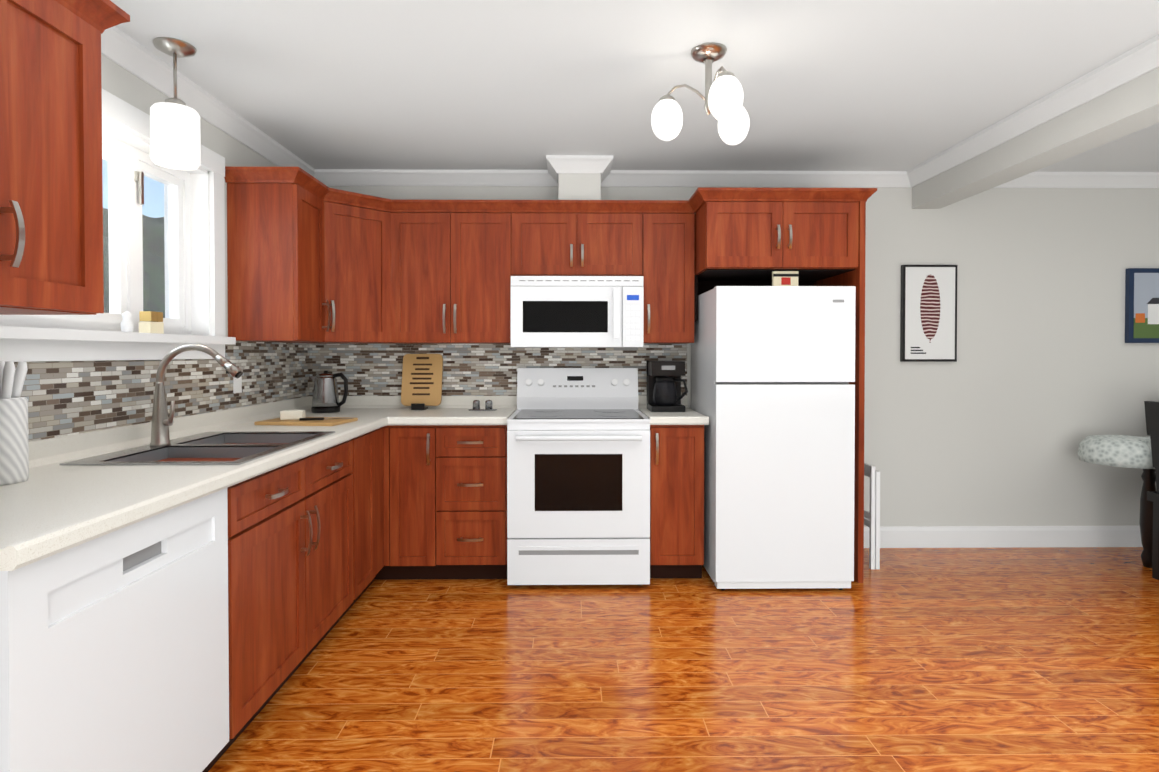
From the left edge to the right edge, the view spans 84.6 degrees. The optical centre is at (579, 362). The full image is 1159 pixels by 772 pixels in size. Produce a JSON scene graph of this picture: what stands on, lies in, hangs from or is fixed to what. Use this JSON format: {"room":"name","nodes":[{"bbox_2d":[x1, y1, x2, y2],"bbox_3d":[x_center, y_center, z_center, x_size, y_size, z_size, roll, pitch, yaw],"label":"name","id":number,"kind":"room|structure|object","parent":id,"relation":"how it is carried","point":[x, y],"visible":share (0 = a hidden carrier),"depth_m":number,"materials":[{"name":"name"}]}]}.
{"room":"kitchen","nodes":[
{"label":"kitchen","id":0,"kind":"room"},
{"bbox_2d":[30,54,306,361],"bbox_3d":[-1.784,0.045,0.459,0.200,2.410,7.230,0,1,-1],"label":"wall","id":1,"kind":"structure","parent":0,"point":[120,82],"depth_m":2.89,"materials":[{"name":"white paint"}]},
{"bbox_2d":[0,0,111,314],"bbox_3d":[-1.418,-0.484,1.321,0.548,0.745,0.420,0,1,-1],"label":"upper cabinet","id":2,"kind":"object","parent":1,"relation":"attached to","point":[51,187],"depth_m":1.39,"materials":[{"name":"brown wood"}]},
{"bbox_2d":[0,89,235,361],"bbox_3d":[-1.777,-0.486,2.340,0.260,0.958,1.445,0,1,-1],"label":"window","id":3,"kind":"structure","parent":1,"relation":"in","point":[194,235],"depth_m":2.57,"materials":[{"name":"white"}]},
{"bbox_2d":[121,311,163,333],"bbox_3d":[-1.680,-0.154,2.443,0.045,0.084,0.200,0,1,-1],"label":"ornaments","id":4,"kind":"object","parent":3,"relation":"on","point":[153,323],"visible":0.88,"depth_m":2.47,"materials":[{"name":"beige"}]},
{"bbox_2d":[101,26,316,178],"bbox_3d":[-1.649,-1.117,0.445,0.070,0.085,7.230,0,1,-1],"label":"crown molding","id":5,"kind":"structure","parent":1,"relation":"attached to","point":[119,47],"depth_m":2.74,"materials":[{"name":"white"}]},
{"bbox_2d":[224,166,331,343],"bbox_3d":[-1.527,-0.523,3.305,0.377,0.830,0.400,0,1,-1],"label":"upper cabinet","id":6,"kind":"object","parent":1,"relation":"attached to","point":[312,260],"depth_m":3.11,"materials":[{"name":"brown wood"}]},
{"bbox_2d":[110,0,1158,171],"bbox_3d":[2.176,-1.210,0.490,8.120,0.100,7.630,0,1,-1],"label":"ceiling","id":7,"kind":"structure","parent":0,"point":[866,85],"depth_m":2.62,"materials":[{"name":"white paint"}]},
{"bbox_2d":[150,37,200,169],"bbox_3d":[-1.517,-0.964,2.394,0.160,0.444,0.160,0,1,-1],"label":"pendant lamp","id":8,"kind":"object","parent":7,"relation":"hanging from","point":[175,132],"visible":1,"depth_m":2.34,"materials":[{"name":"white glass"}]},
{"bbox_2d":[546,155,612,199],"bbox_3d":[-0.001,-1.081,3.896,0.390,0.250,0.370,0,1,-1],"label":"chase","id":9,"kind":"object","parent":7,"relation":"attached to","point":[578,177],"visible":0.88,"depth_m":3.78,"materials":[{"name":"white paint"}]},
{"bbox_2d":[651,42,749,144],"bbox_3d":[0.479,-1.025,2.405,0.397,0.322,0.384,0,1,-1],"label":"ceiling light","id":10,"kind":"object","parent":7,"relation":"attached to","point":[723,98],"visible":1,"depth_m":2.43,"materials":[{"name":"white glass"}]},
{"bbox_2d":[912,67,1158,208],"bbox_3d":[2.276,-1.050,0.494,0.180,0.220,7.230,0,1,-1],"label":"ceiling beam","id":11,"kind":"structure","parent":7,"relation":"attached to","point":[1132,106],"depth_m":2.94,"materials":[{"name":"white paint"}]},
{"bbox_2d":[905,35,1158,187],"bbox_3d":[2.151,-1.118,0.491,0.070,0.085,7.230,0,1,-1],"label":"crown molding","id":12,"kind":"structure","parent":11,"relation":"attached to","point":[1142,59],"depth_m":2.87,"materials":[{"name":"white"}]},
{"bbox_2d":[208,547,1158,771],"bbox_3d":[2.176,1.299,0.524,8.120,0.100,7.630,0,1,-1],"label":"floor","id":13,"kind":"structure","parent":0,"point":[1028,659],"depth_m":2.48,"materials":[{"name":"laminate"}]},
{"bbox_2d":[0,488,228,771],"bbox_3d":[-1.361,0.803,1.519,0.650,0.866,0.736,0,1,-1],"label":"dishwasher","id":14,"kind":"object","parent":13,"relation":"on","point":[114,651],"visible":0.98,"depth_m":1.45,"materials":[{"name":"white plastic"}]},
{"bbox_2d":[8,437,351,771],"bbox_3d":[-1.377,0.788,2.466,0.658,0.870,1.135,0,1,-1],"label":"base cabinet","id":15,"kind":"object","parent":13,"relation":"on","point":[328,527],"depth_m":2.26,"materials":[{"name":"brown wood"}]},
{"bbox_2d":[0,409,403,570],"bbox_3d":[-1.374,0.331,2.604,0.668,0.040,2.953,0,1,-1],"label":"countertop","id":16,"kind":"structure","parent":15,"relation":"on","point":[58,507],"depth_m":1.61,"materials":[{"name":"white stone"}]},
{"bbox_2d":[0,361,28,485],"bbox_3d":[-1.554,0.160,1.708,0.116,0.327,0.116,0,1,-1],"label":"utensil holder","id":17,"kind":"object","parent":16,"relation":"on","point":[14,456],"visible":1,"depth_m":1.69,"materials":[{"name":"white ceramic"}]},
{"bbox_2d":[144,344,243,444],"bbox_3d":[-1.426,0.119,2.374,0.338,0.377,0.066,0,1,-1],"label":"faucet","id":18,"kind":"object","parent":16,"relation":"on","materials":[{"name":"silver metal"}]},
{"bbox_2d":[56,429,335,464],"bbox_3d":[-1.337,0.405,2.379,0.550,0.195,0.811,0,1,-1],"label":"sink","id":19,"kind":"object","parent":16,"relation":"in","point":[213,446],"depth_m":2.36,"materials":[{"name":"grey metal"}]},
{"bbox_2d":[254,417,357,425],"bbox_3d":[-1.357,0.295,3.183,0.400,0.016,0.260,0,1,7],"label":"cutting board","id":20,"kind":"object","parent":16,"relation":"on","point":[327,421],"visible":0.71,"depth_m":3.08,"materials":[{"name":"brown wood"}]},
{"bbox_2d":[280,410,304,419],"bbox_3d":[-1.435,0.264,3.188,0.115,0.045,0.092,0,1,-1],"label":"cheese","id":21,"kind":"object","parent":20,"relation":"on","point":[291,414],"visible":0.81,"depth_m":3.16,"materials":[{"name":"white food"}]},
{"bbox_2d":[299,417,352,420],"bbox_3d":[-1.253,0.281,3.155,0.247,0.012,0.058,0,1,-1],"label":"cheese knife","id":22,"kind":"object","parent":20,"relation":"on","point":[307,419],"visible":0.93,"depth_m":3.14,"materials":[{"name":"black plastic"}]},
{"bbox_2d":[310,371,347,412],"bbox_3d":[-1.483,0.173,3.780,0.218,0.244,0.160,0,1,-1],"label":"kettle","id":23,"kind":"object","parent":16,"relation":"on","point":[325,399],"visible":1,"depth_m":3.73,"materials":[{"name":"silver metal"}]},
{"bbox_2d":[352,421,391,605],"bbox_3d":[-1.373,0.778,3.193,0.683,0.870,0.572,0,1,-1],"label":"base cabinet","id":24,"kind":"object","parent":13,"relation":"on","point":[371,448],"depth_m":3.25,"materials":[{"name":"brown wood"}]},
{"bbox_2d":[400,421,439,579],"bbox_3d":[-0.934,0.770,3.778,0.299,0.870,0.628,0,1,-1],"label":"base cabinet","id":25,"kind":"object","parent":13,"relation":"on","point":[419,507],"depth_m":3.47,"materials":[{"name":"brown wood"}]},
{"bbox_2d":[436,421,507,578],"bbox_3d":[-0.616,0.770,3.782,0.445,0.870,0.628,0,1,-1],"label":"base cabinet","id":26,"kind":"object","parent":13,"relation":"on","point":[471,456],"depth_m":3.47,"materials":[{"name":"brown wood"}]},
{"bbox_2d":[384,405,516,420],"bbox_3d":[-0.724,0.315,3.769,0.660,0.040,0.638,0,1,-1],"label":"countertop","id":27,"kind":"structure","parent":26,"relation":"on","point":[458,412],"depth_m":3.62,"materials":[{"name":"white stone"}]},
{"bbox_2d":[401,354,442,409],"bbox_3d":[-0.992,0.120,3.981,0.250,0.344,0.161,0,1,-1],"label":"cutting board","id":28,"kind":"object","parent":27,"relation":"on","point":[421,388],"visible":0.98,"depth_m":4.01,"materials":[{"name":"brown wood"}]},
{"bbox_2d":[468,400,496,410],"bbox_3d":[-0.590,0.262,3.882,0.180,0.064,0.090,0,1,-1],"label":"salt","id":29,"kind":"object","parent":27,"relation":"on","point":[476,405],"visible":1,"depth_m":3.86,"materials":[{"name":"silver metal"}]},
{"bbox_2d":[507,368,650,585],"bbox_3d":[-0.008,0.624,3.699,0.760,1.165,0.769,0,1,-1],"label":"stove","id":30,"kind":"object","parent":13,"relation":"on","point":[578,476],"visible":1,"depth_m":3.38,"materials":[{"name":"white metal"}]},
{"bbox_2d":[649,421,707,577],"bbox_3d":[0.531,0.770,3.796,0.300,0.870,0.628,0,1,-1],"label":"base cabinet","id":31,"kind":"object","parent":13,"relation":"on","point":[676,537],"depth_m":3.49,"materials":[{"name":"brown wood"}]},
{"bbox_2d":[639,409,707,420],"bbox_3d":[0.536,0.315,3.785,0.319,0.040,0.638,0,1,-1],"label":"countertop","id":32,"kind":"structure","parent":31,"relation":"on","point":[689,414],"depth_m":3.47,"materials":[{"name":"white stone"}]},
{"bbox_2d":[647,361,687,411],"bbox_3d":[0.536,0.144,3.889,0.223,0.300,0.250,0,1,-1],"label":"coffee maker","id":33,"kind":"object","parent":32,"relation":"on","point":[664,380],"visible":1,"depth_m":3.79,"materials":[{"name":"black plastic"}]},
{"bbox_2d":[691,286,855,590],"bbox_3d":[1.073,0.403,3.699,0.728,1.608,0.731,0,1,-1],"label":"fridge","id":34,"kind":"object","parent":13,"relation":"on","point":[772,389],"visible":0.88,"depth_m":3.33,"materials":[{"name":"white metal"}]},
{"bbox_2d":[772,271,798,285],"bbox_3d":[1.144,-0.452,3.544,0.140,0.104,0.028,0,1,-1],"label":"box","id":35,"kind":"object","parent":34,"relation":"on","point":[784,278],"visible":0.69,"depth_m":3.53,"materials":[{"name":"beige cardboard"}]},
{"bbox_2d":[864,462,879,568],"bbox_3d":[1.720,0.904,3.899,0.050,0.600,0.384,0,1,-1],"label":"folding stool","id":36,"kind":"object","parent":13,"relation":"on","point":[872,519],"visible":0.4,"depth_m":3.71,"materials":[{"name":"white"}]},
{"bbox_2d":[1077,435,1155,567],"bbox_3d":[4.010,0.832,3.376,1.907,0.758,1.370,0,1,-1],"label":"dining table","id":37,"kind":"object","parent":13,"relation":"on","point":[1126,451],"visible":0.88,"depth_m":3.73,"materials":[{"name":"black paint"}]},
{"bbox_2d":[1144,401,1158,579],"bbox_3d":[3.381,0.716,3.366,0.420,0.990,0.460,0,1,-1],"label":"dining chair","id":38,"kind":"object","parent":13,"relation":"on","point":[1152,416],"visible":1,"depth_m":3.54,"materials":[{"name":"black paint"}]},
{"bbox_2d":[328,186,1158,526],"bbox_3d":[2.131,-0.005,4.222,8.120,2.410,0.200,0,1,-1],"label":"wall","id":39,"kind":"structure","parent":0,"point":[1022,396],"depth_m":4.13,"materials":[{"name":"white paint"}]},
{"bbox_2d":[328,187,403,343],"bbox_3d":[-1.387,-0.529,3.735,0.669,0.830,0.669,0,1,-1],"label":"upper cabinet","id":40,"kind":"object","parent":39,"relation":"attached to","point":[364,230],"depth_m":3.63,"materials":[{"name":"brown wood"}]},
{"bbox_2d":[400,200,451,275],"bbox_3d":[-0.937,-0.729,3.903,0.356,0.435,0.338,0,1,-1],"label":"upper cabinet","id":41,"kind":"object","parent":39,"relation":"attached to","point":[425,225],"depth_m":3.74,"materials":[{"name":"brown wood"}]},
{"bbox_2d":[400,276,510,343],"bbox_3d":[-0.760,-0.314,3.911,0.710,0.395,0.338,0,1,-1],"label":"upper cabinet","id":42,"kind":"object","parent":39,"relation":"attached to","point":[436,309],"depth_m":3.75,"materials":[{"name":"brown wood"}]},
{"bbox_2d":[452,200,523,275],"bbox_3d":[-0.551,-0.729,3.908,0.416,0.435,0.338,0,1,-1],"label":"upper cabinet","id":43,"kind":"object","parent":39,"relation":"attached to","point":[488,235],"depth_m":3.74,"materials":[{"name":"brown wood"}]},
{"bbox_2d":[524,200,643,275],"bbox_3d":[-0.016,-0.729,3.915,0.774,0.435,0.338,0,1,-1],"label":"upper cabinet","id":44,"kind":"object","parent":39,"relation":"attached to","point":[562,237],"depth_m":3.75,"materials":[{"name":"brown wood"}]},
{"bbox_2d":[511,276,643,347],"bbox_3d":[-0.016,-0.293,3.853,0.764,0.409,0.453,0,1,-1],"label":"microwave","id":45,"kind":"object","parent":44,"relation":"attached to","point":[577,311],"visible":1,"depth_m":3.66,"materials":[{"name":"white"}]},
{"bbox_2d":[317,169,904,187],"bbox_3d":[0.207,-1.166,4.047,3.690,0.085,0.070,0,1,-1],"label":"crown molding","id":46,"kind":"structure","parent":39,"relation":"attached to","point":[329,177],"depth_m":4.04,"materials":[{"name":"white"}]},
{"bbox_2d":[638,397,687,408],"bbox_3d":[0.533,0.254,4.084,0.319,0.074,0.037,0,1,-1],"label":"backsplash","id":47,"kind":"structure","parent":39,"relation":"attached to","point":[642,401],"depth_m":4.08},
{"bbox_2d":[644,200,691,275],"bbox_3d":[0.494,-0.729,3.921,0.370,0.435,0.338,0,1,-1],"label":"upper cabinet","id":48,"kind":"object","parent":39,"relation":"attached to","point":[667,223],"depth_m":3.76,"materials":[{"name":"brown wood"}]},
{"bbox_2d":[643,276,703,343],"bbox_3d":[0.537,-0.314,3.927,0.332,0.395,0.338,0,1,-1],"label":"upper cabinet","id":49,"kind":"object","parent":39,"relation":"attached to","point":[670,302],"depth_m":3.76,"materials":[{"name":"brown wood"}]},
{"bbox_2d":[692,187,863,283],"bbox_3d":[1.103,-0.731,3.783,0.835,0.427,0.628,0,1,-1],"label":"upper cabinet","id":50,"kind":"object","parent":39,"relation":"attached to","point":[740,235],"depth_m":3.48,"materials":[{"name":"brown wood"}]},
{"bbox_2d":[900,265,957,361],"bbox_3d":[2.247,-0.314,4.099,0.350,0.620,0.035,0,1,-1],"label":"framed picture","id":51,"kind":"object","parent":39,"relation":"attached to","point":[928,322],"visible":1,"depth_m":4.08,"materials":[{"name":"black"}]},
{"bbox_2d":[864,526,1141,547],"bbox_3d":[3.767,1.133,4.149,4.410,0.135,0.016,0,1,-1],"label":"baseboard","id":52,"kind":"structure","parent":39,"relation":"attached to","point":[990,536],"depth_m":4.11,"materials":[{"name":"white wood"}]},
{"bbox_2d":[994,172,1158,187],"bbox_3d":[4.167,-1.166,4.096,3.510,0.085,0.070,0,1,-1],"label":"crown molding","id":53,"kind":"structure","parent":39,"relation":"attached to","point":[1034,179],"depth_m":4.08,"materials":[{"name":"white"}]},
{"bbox_2d":[1125,268,1158,342],"bbox_3d":[3.865,-0.364,4.119,0.655,0.480,0.034,0,1,-1],"label":"framed picture","id":54,"kind":"object","parent":39,"relation":"attached to","point":[1141,305],"visible":0.97,"depth_m":4.10,"materials":[{"name":"blue"}]},
{"bbox_3d":[-21.187,1.377,9.626,37.780,0.100,60.000,0,1,-1],"label":"ground","id":55,"kind":"structure","parent":0,"visible":0},
{"bbox_2d":[103,208,164,317],"bbox_3d":[-9.913,0.619,10.182,12.155,9.265,23.206,0,1,-1],"label":"tree","id":56,"kind":"object","parent":55,"relation":"on","point":[151,243],"depth_m":10.63,"materials":[{"name":"green plant"}]}
]}

